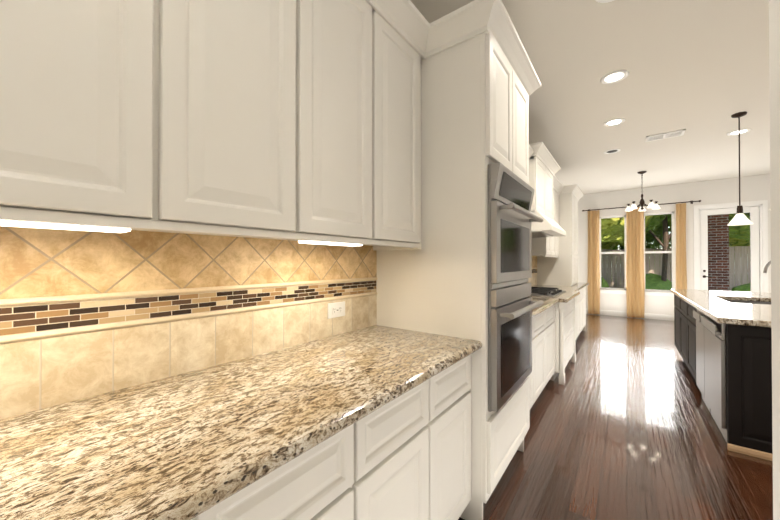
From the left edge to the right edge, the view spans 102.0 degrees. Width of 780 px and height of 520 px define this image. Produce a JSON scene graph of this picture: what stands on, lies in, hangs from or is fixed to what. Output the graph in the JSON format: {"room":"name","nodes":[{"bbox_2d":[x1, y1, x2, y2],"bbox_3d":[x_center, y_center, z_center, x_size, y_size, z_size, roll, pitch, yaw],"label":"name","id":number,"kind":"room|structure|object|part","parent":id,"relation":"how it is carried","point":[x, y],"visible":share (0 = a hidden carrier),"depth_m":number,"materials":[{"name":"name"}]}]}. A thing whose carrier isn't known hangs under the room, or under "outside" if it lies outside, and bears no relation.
{"room":"kitchen","nodes":[
{"label":"kitchen","id":0,"kind":"room"},
{"bbox_2d":[0,0,167,235],"bbox_3d":[-0.820,-0.666,0.703,0.352,1.140,0.404,0,-1,37],"label":"upper cabinet","id":1,"kind":"object","parent":0,"relation":"attached to","point":[84,83],"depth_m":0.66,"materials":[{"name":"paint"}]},
{"bbox_2d":[124,0,303,239],"bbox_3d":[-0.577,-0.664,1.027,0.352,1.140,0.405,0,-1,37],"label":"upper cabinet","id":2,"kind":"object","parent":0,"relation":"attached to","point":[236,67],"depth_m":0.92,"materials":[{"name":"paint"}]},
{"bbox_2d":[256,0,379,243],"bbox_3d":[-0.335,-0.661,1.351,0.352,1.140,0.405,0,-1,37],"label":"upper cabinet","id":3,"kind":"object","parent":0,"relation":"attached to","point":[342,37],"depth_m":1.25,"materials":[{"name":"paint"}]},
{"bbox_2d":[328,0,427,247],"bbox_3d":[-0.081,-0.659,1.689,0.352,1.140,0.440,0,-1,37],"label":"upper cabinet","id":4,"kind":"object","parent":0,"relation":"attached to","point":[403,48],"depth_m":1.59,"materials":[{"name":"paint"}]},
{"bbox_2d":[436,96,495,251],"bbox_3d":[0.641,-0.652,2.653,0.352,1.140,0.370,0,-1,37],"label":"upper cabinet","id":5,"kind":"object","parent":0,"relation":"attached to","point":[466,130],"depth_m":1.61,"materials":[{"name":"paint"}]},
{"bbox_2d":[476,132,519,255],"bbox_3d":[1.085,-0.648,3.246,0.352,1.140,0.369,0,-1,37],"label":"upper cabinet","id":6,"kind":"object","parent":0,"relation":"attached to","point":[513,144],"depth_m":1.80,"materials":[{"name":"paint"}]},
{"bbox_2d":[496,116,507,251],"bbox_3d":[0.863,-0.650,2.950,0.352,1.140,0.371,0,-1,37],"label":"upper cabinet","id":7,"kind":"object","parent":0,"relation":"attached to","point":[501,128],"depth_m":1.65,"materials":[{"name":"paint"}]},
{"bbox_2d":[516,144,527,255],"bbox_3d":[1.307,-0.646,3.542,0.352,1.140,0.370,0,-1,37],"label":"upper cabinet","id":8,"kind":"object","parent":0,"relation":"attached to","point":[523,151],"depth_m":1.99,"materials":[{"name":"paint"}]},
{"bbox_2d":[528,240,551,255],"bbox_3d":[2.149,-0.638,4.666,0.352,1.140,0.360,0,-1,37],"label":"upper cabinet","id":9,"kind":"object","parent":0,"relation":"attached to","point":[535,247],"depth_m":4.47,"materials":[{"name":"paint"}]},
{"bbox_2d":[528,148,567,239],"bbox_3d":[1.829,-0.758,4.032,0.600,0.870,1.040,0,-1,37],"label":"range hood","id":10,"kind":"object","parent":0,"relation":"attached to","point":[547,196],"depth_m":3.84,"materials":[{"name":"paint"}]},
{"bbox_2d":[552,236,555,255],"bbox_3d":[2.365,-0.636,4.954,0.352,1.140,0.360,0,-1,37],"label":"upper cabinet","id":11,"kind":"object","parent":0,"relation":"attached to","point":[553,237],"depth_m":4.90,"materials":[{"name":"paint"}]},
{"bbox_2d":[556,236,559,255],"bbox_3d":[2.581,-0.634,5.242,0.352,1.140,0.360,0,-1,37],"label":"upper cabinet","id":12,"kind":"object","parent":0,"relation":"attached to","point":[557,237],"depth_m":5.16,"materials":[{"name":"paint"}]},
{"bbox_2d":[410,0,769,193],"bbox_3d":[3.142,-1.799,2.463,5.000,0.150,11.650,0,-1,37],"label":"ceiling","id":13,"kind":"structure","parent":0,"point":[698,70],"depth_m":3.13,"materials":[{"name":"paint"}]},
{"bbox_2d":[595,0,614,2],"bbox_3d":[1.425,-1.721,2.005,0.220,0.009,0.220,0,-1,37],"label":"recessed light","id":14,"kind":"object","parent":13,"relation":"in","point":[603,1],"visible":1,"depth_m":2.10,"materials":[{"name":"paint"}]},
{"bbox_2d":[604,149,620,153],"bbox_3d":[3.482,-1.701,4.950,0.220,0.009,0.220,0,-1,37],"label":"recessed light","id":15,"kind":"object","parent":13,"relation":"in","point":[605,152],"visible":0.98,"depth_m":4.94,"materials":[{"name":"paint"}]},
{"bbox_2d":[600,70,628,83],"bbox_3d":[2.109,-1.715,2.968,0.220,0.009,0.220,0,-1,37],"label":"recessed light","id":16,"kind":"object","parent":13,"relation":"in","point":[624,72],"depth_m":2.96,"materials":[{"name":"paint"}]},
{"bbox_3d":[2.109,-1.715,2.968,0.144,0.002,0.144,0,-1,37],"label":"recessed ceiling light lens","id":17,"kind":"part","parent":16,"relation":"part of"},
{"bbox_2d":[604,118,624,125],"bbox_3d":[2.786,-1.708,3.922,0.220,0.009,0.220,0,-1,37],"label":"recessed light","id":18,"kind":"object","parent":13,"relation":"in","point":[621,119],"depth_m":3.92,"materials":[{"name":"paint"}]},
{"bbox_3d":[2.786,-1.708,3.922,0.144,0.002,0.144,0,-1,37],"label":"recessed ceiling light lens","id":19,"kind":"part","parent":18,"relation":"part of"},
{"bbox_2d":[625,171,660,211],"bbox_3d":[4.868,-1.328,6.096,0.546,0.740,0.526,0,-1,37],"label":"chandelier","id":20,"kind":"object","parent":13,"relation":"hanging from","point":[642,203],"visible":1,"depth_m":6.05,"materials":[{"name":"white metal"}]},
{"bbox_2d":[646,129,685,141],"bbox_3d":[3.770,-1.704,4.335,0.400,0.012,0.230,0,-1,37],"label":"ceiling vent","id":21,"kind":"object","parent":13,"relation":"in","point":[665,135],"visible":0.98,"depth_m":4.32,"materials":[{"name":"metal"}]},
{"bbox_2d":[727,129,750,135],"bbox_3d":[4.658,-1.706,4.219,0.220,0.009,0.220,0,-1,37],"label":"recessed light","id":22,"kind":"object","parent":13,"relation":"in","point":[730,134],"visible":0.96,"depth_m":4.22,"materials":[{"name":"paint"}]},
{"bbox_2d":[727,111,752,225],"bbox_3d":[4.102,-1.064,3.706,0.208,1.302,0.208,0,-1,37],"label":"pendant light","id":23,"kind":"object","parent":13,"relation":"hanging from","point":[740,218],"visible":1,"depth_m":3.69,"materials":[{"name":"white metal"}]},
{"bbox_3d":[4.102,-1.130,3.707,0.130,1.170,0.130,0,-1,37],"label":"rod","id":24,"kind":"part","parent":23,"relation":"part of","materials":[{"name":"brown metal"}]},
{"bbox_3d":[4.102,-0.479,3.702,0.208,0.132,0.208,0,-1,37],"label":"lamp shade","id":25,"kind":"part","parent":23,"relation":"part of","materials":[{"name":"white glass"}]},
{"bbox_2d":[458,314,772,519],"bbox_3d":[3.142,1.386,2.441,5.000,0.120,11.650,0,-1,37],"label":"floor","id":26,"kind":"structure","parent":0,"point":[623,425],"depth_m":2.21,"materials":[{"name":"brown wood"}]},
{"bbox_2d":[208,380,435,519],"bbox_3d":[-0.416,0.876,1.002,0.627,0.880,1.120,0,-1,37],"label":"base cabinet","id":27,"kind":"object","parent":26,"relation":"on","point":[384,468],"depth_m":0.96,"materials":[{"name":"paint"}]},
{"bbox_2d":[0,324,483,519],"bbox_3d":[-0.709,0.413,0.568,0.682,0.040,2.974,0,-1,37],"label":"countertop","id":28,"kind":"structure","parent":27,"relation":"on","point":[190,445],"depth_m":0.75,"materials":[{"name":"beige stone"}]},
{"bbox_2d":[327,301,345,318],"bbox_3d":[-0.283,0.266,1.684,0.010,0.080,0.125,0,-1,37],"label":"outlet","id":29,"kind":"object","parent":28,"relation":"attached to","point":[335,309],"depth_m":1.68,"materials":[{"name":"plastic"}]},
{"bbox_2d":[436,372,447,519],"bbox_3d":[-0.051,0.880,1.506,0.606,0.880,0.125,0,-1,37],"label":"base cabinet","id":30,"kind":"object","parent":26,"relation":"on","point":[441,381],"depth_m":1.33,"materials":[{"name":"paint"}]},
{"bbox_2d":[448,360,471,519],"bbox_3d":[0.069,0.881,1.667,0.606,0.880,0.277,0,-1,37],"label":"base cabinet","id":31,"kind":"object","parent":26,"relation":"on","point":[460,378],"depth_m":1.48,"materials":[{"name":"paint"}]},
{"bbox_2d":[436,312,535,451],"bbox_3d":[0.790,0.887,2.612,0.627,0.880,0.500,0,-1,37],"label":"base cabinet","id":32,"kind":"object","parent":26,"relation":"on","point":[504,374],"depth_m":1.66,"materials":[{"name":"paint"}]},
{"bbox_2d":[478,162,543,412],"bbox_3d":[0.735,0.140,1.847,0.170,1.235,0.724,0,-1,37],"label":"oven","id":33,"kind":"object","parent":32,"relation":"in","point":[509,198],"depth_m":1.69,"materials":[{"name":"silver metal"}]},
{"bbox_2d":[436,284,587,323],"bbox_3d":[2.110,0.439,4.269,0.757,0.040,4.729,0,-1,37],"label":"countertop","id":34,"kind":"structure","parent":32,"relation":"on","point":[522,304],"depth_m":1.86,"materials":[{"name":"beige stone"}]},
{"bbox_2d":[505,286,566,297],"bbox_3d":[1.866,0.393,3.997,0.520,0.049,0.900,0,-1,37],"label":"cooktop","id":35,"kind":"object","parent":34,"relation":"in","point":[549,292],"depth_m":3.81,"materials":[{"name":"black metal"}]},
{"bbox_2d":[536,192,575,283],"bbox_3d":[2.890,-0.347,5.499,0.537,1.550,0.426,0,-1,37],"label":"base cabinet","id":36,"kind":"object","parent":34,"relation":"on","point":[561,269],"depth_m":5.28,"materials":[{"name":"paint"}]},
{"bbox_2d":[576,196,579,283],"bbox_3d":[3.145,-0.345,5.840,0.537,1.550,0.425,0,-1,37],"label":"upper cabinet","id":37,"kind":"object","parent":34,"relation":"on","point":[577,197],"depth_m":5.73,"materials":[{"name":"paint"}]},
{"bbox_2d":[536,312,547,399],"bbox_3d":[1.090,0.890,3.012,0.627,0.880,0.500,0,-1,37],"label":"base cabinet","id":38,"kind":"object","parent":26,"relation":"on","point":[541,321],"depth_m":2.89,"materials":[{"name":"paint"}]},
{"bbox_2d":[548,308,555,380],"bbox_3d":[1.390,0.893,3.412,0.627,0.880,0.500,0,-1,37],"label":"base cabinet","id":39,"kind":"object","parent":26,"relation":"on","point":[551,311],"depth_m":3.31,"materials":[{"name":"paint"}]},
{"bbox_2d":[556,300,575,384],"bbox_3d":[1.871,0.897,3.989,0.706,0.880,1.000,0,-1,37],"label":"base cabinet","id":40,"kind":"object","parent":26,"relation":"on","point":[565,313],"depth_m":3.52,"materials":[{"name":"paint"}]},
{"bbox_2d":[576,296,579,338],"bbox_3d":[2.535,0.904,4.941,0.627,0.880,0.440,0,-1,37],"label":"base cabinet","id":41,"kind":"object","parent":26,"relation":"on","point":[577,297],"depth_m":5.04,"materials":[{"name":"paint"}]},
{"bbox_2d":[580,288,583,331],"bbox_3d":[3.062,0.909,5.645,0.627,0.880,0.440,0,-1,37],"label":"base cabinet","id":42,"kind":"object","parent":26,"relation":"on","point":[581,289],"depth_m":5.52,"materials":[{"name":"paint"}]},
{"bbox_2d":[584,288,585,330],"bbox_3d":[3.332,0.911,6.006,0.627,0.880,0.460,0,-1,37],"label":"base cabinet","id":43,"kind":"object","parent":26,"relation":"on","point":[584,288],"depth_m":5.96,"materials":[{"name":"paint"}]},
{"bbox_2d":[674,293,772,460],"bbox_3d":[3.667,0.890,3.057,1.165,0.880,2.940,0,-1,37],"label":"kitchen island","id":44,"kind":"object","parent":26,"relation":"on","point":[723,342],"depth_m":2.20,"materials":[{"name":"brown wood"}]},
{"bbox_2d":[692,306,740,448],"bbox_3d":[2.716,0.890,2.659,0.120,0.875,1.022,0,-1,37],"label":"dishwasher","id":45,"kind":"object","parent":44,"relation":"in","point":[711,336],"depth_m":2.49,"materials":[{"name":"silver metal"}]},
{"bbox_2d":[670,289,770,328],"bbox_3d":[3.691,0.430,3.055,1.220,0.040,3.002,0,-1,37],"label":"island countertop","id":46,"kind":"structure","parent":44,"relation":"on","point":[713,303],"depth_m":2.77,"materials":[{"name":"beige stone"}]},
{"bbox_2d":[726,297,770,304],"bbox_3d":[3.712,0.560,3.225,0.484,0.242,0.804,0,-1,37],"label":"sink","id":47,"kind":"object","parent":46,"relation":"in","point":[727,298],"depth_m":3.45,"materials":[{"name":"silver metal"}]},
{"bbox_2d":[763,261,772,302],"bbox_3d":[3.897,0.193,3.089,0.324,0.436,0.060,0,-1,37],"label":"faucet","id":48,"kind":"object","parent":46,"relation":"on","point":[767,265],"depth_m":3.17,"materials":[{"name":"silver metal"}]},
{"bbox_2d":[599,211,674,296],"bbox_3d":[5.824,-0.133,7.517,1.440,1.910,0.145,0,-1,37],"label":"window","id":49,"kind":"structure","parent":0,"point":[654,292],"depth_m":7.40,"materials":[{"name":"paint"}]},
{"bbox_2d":[577,174,770,314],"bbox_3d":[6.574,-0.167,7.034,4.600,3.050,0.200,0,-1,37],"label":"wall","id":50,"kind":"structure","parent":0,"point":[752,188],"depth_m":7.12,"materials":[{"name":"paint"}]},
{"bbox_2d":[586,309,673,320],"bbox_3d":[5.642,1.300,7.588,2.430,0.125,0.014,0,-1,37],"label":"baseboard","id":51,"kind":"structure","parent":50,"relation":"attached to","point":[646,315],"depth_m":7.34,"materials":[{"name":"paint"}]},
{"bbox_2d":[582,200,700,211],"bbox_3d":[5.796,-1.259,7.429,2.190,0.070,0.111,0,-1,37],"label":"curtain rod","id":52,"kind":"object","parent":50,"relation":"attached to","point":[691,202],"visible":0.9,"depth_m":7.15,"materials":[{"name":"brown metal"}]},
{"bbox_2d":[588,210,599,314],"bbox_3d":[5.095,0.057,7.902,0.262,2.585,0.065,0,-1,37],"label":"curtain","id":53,"kind":"object","parent":52,"relation":"hanging from","point":[593,269],"visible":1,"depth_m":7.90,"materials":[{"name":"fabric"}]},
{"bbox_2d":[626,207,644,317],"bbox_3d":[5.752,0.053,7.410,0.342,2.585,0.065,0,-1,37],"label":"curtain","id":54,"kind":"object","parent":52,"relation":"hanging from","point":[635,292],"visible":0.98,"depth_m":7.41,"materials":[{"name":"fabric"}]},
{"bbox_2d":[676,203,686,288],"bbox_3d":[6.392,0.050,6.931,0.182,2.585,0.065,0,-1,37],"label":"curtain","id":55,"kind":"object","parent":52,"relation":"hanging from","point":[681,274],"visible":0.71,"depth_m":6.93,"materials":[{"name":"fabric"}]},
{"bbox_2d":[700,206,759,291],"bbox_3d":[7.074,0.132,6.598,0.850,2.423,0.045,0,-1,37],"label":"door leaf","id":56,"kind":"structure","parent":50,"relation":"in","point":[753,211],"depth_m":6.43,"materials":[{"name":"paint"}]},
{"bbox_2d":[703,216,750,281],"bbox_3d":[7.020,0.079,6.596,0.703,2.088,0.074,0,-1,37],"label":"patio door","id":57,"kind":"structure","parent":56,"relation":"attached to","point":[704,276],"depth_m":6.73,"materials":[{"name":"clear glass"}]},
{"bbox_3d":[6.786,0.300,6.753,0.138,0.170,0.049,0,-1,37],"label":"handle","id":58,"kind":"part","parent":57,"relation":"part of","materials":[{"name":"brown metal"}]},
{"bbox_2d":[694,200,768,292],"bbox_3d":[7.085,0.085,6.613,1.060,2.540,0.178,0,-1,37],"label":"door frame","id":59,"kind":"structure","parent":50,"relation":"attached to","point":[763,232],"depth_m":6.34,"materials":[{"name":"paint"}]},
{"bbox_2d":[769,0,779,519],"bbox_3d":[1.455,-0.225,-1.301,3.200,3.050,3.220,0,-1,37],"label":"wall","id":60,"kind":"structure","parent":0,"point":[774,48],"depth_m":0.92,"materials":[{"name":"paint"}]},
{"label":"outside","id":61,"kind":"structure","parent":0,"visible":0},
{"bbox_3d":[15.327,1.594,19.207,28.000,0.200,29.800,0,-1,37],"label":"lawn","id":62,"kind":"structure","parent":61,"visible":0},
{"bbox_2d":[601,215,653,242],"bbox_3d":[6.651,-0.787,11.049,3.932,4.455,3.742,0,-1,37],"label":"tree","id":63,"kind":"object","parent":62,"relation":"on","point":[608,225],"depth_m":9.28,"materials":[{"name":"green plant"}]},
{"bbox_2d":[604,214,671,280],"bbox_3d":[9.008,-0.812,10.528,3.752,4.497,3.253,0,-1,37],"label":"tree","id":64,"kind":"object","parent":62,"relation":"on","point":[663,219],"depth_m":10.36,"materials":[{"name":"green plant"}]},
{"bbox_2d":[601,246,749,290],"bbox_3d":[9.847,0.501,10.988,23.092,1.870,0.060,0,-1,37],"label":"fence","id":65,"kind":"object","parent":62,"relation":"on","point":[742,254],"depth_m":11.20,"materials":[{"name":"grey wood"}]},
{"bbox_2d":[601,273,749,291],"bbox_3d":[9.417,0.867,10.391,18.331,1.302,1.225,0,-1,37],"label":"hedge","id":66,"kind":"object","parent":62,"relation":"on","point":[655,281],"depth_m":10.38,"materials":[{"name":"green plant"}]},
{"bbox_2d":[601,215,749,285],"bbox_3d":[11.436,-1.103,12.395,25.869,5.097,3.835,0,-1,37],"label":"tree","id":67,"kind":"object","parent":62,"relation":"on","point":[740,241],"depth_m":12.32,"materials":[{"name":"green plant"}]},
{"bbox_2d":[602,215,749,281],"bbox_3d":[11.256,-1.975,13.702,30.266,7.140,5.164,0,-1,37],"label":"tree","id":68,"kind":"object","parent":62,"relation":"on","point":[657,231],"depth_m":12.27,"materials":[{"name":"green plant"}]},
{"bbox_2d":[729,213,749,239],"bbox_3d":[10.786,-1.139,8.509,4.298,5.121,3.508,0,-1,37],"label":"tree","id":69,"kind":"object","parent":62,"relation":"on","point":[744,228],"depth_m":8.35,"materials":[{"name":"green plant"}]},
{"bbox_3d":[8.934,1.390,7.254,4.900,0.040,3.000,0,-1,37],"label":"patio slab","id":70,"kind":"object","parent":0,"visible":0},
{"bbox_2d":[708,214,728,290],"bbox_3d":[8.471,-0.147,8.349,0.580,3.130,0.580,0,-1,37],"label":"brick column","id":71,"kind":"structure","parent":70,"relation":"on","point":[718,257],"depth_m":8.05,"materials":[{"name":"brown brick"}]}
]}

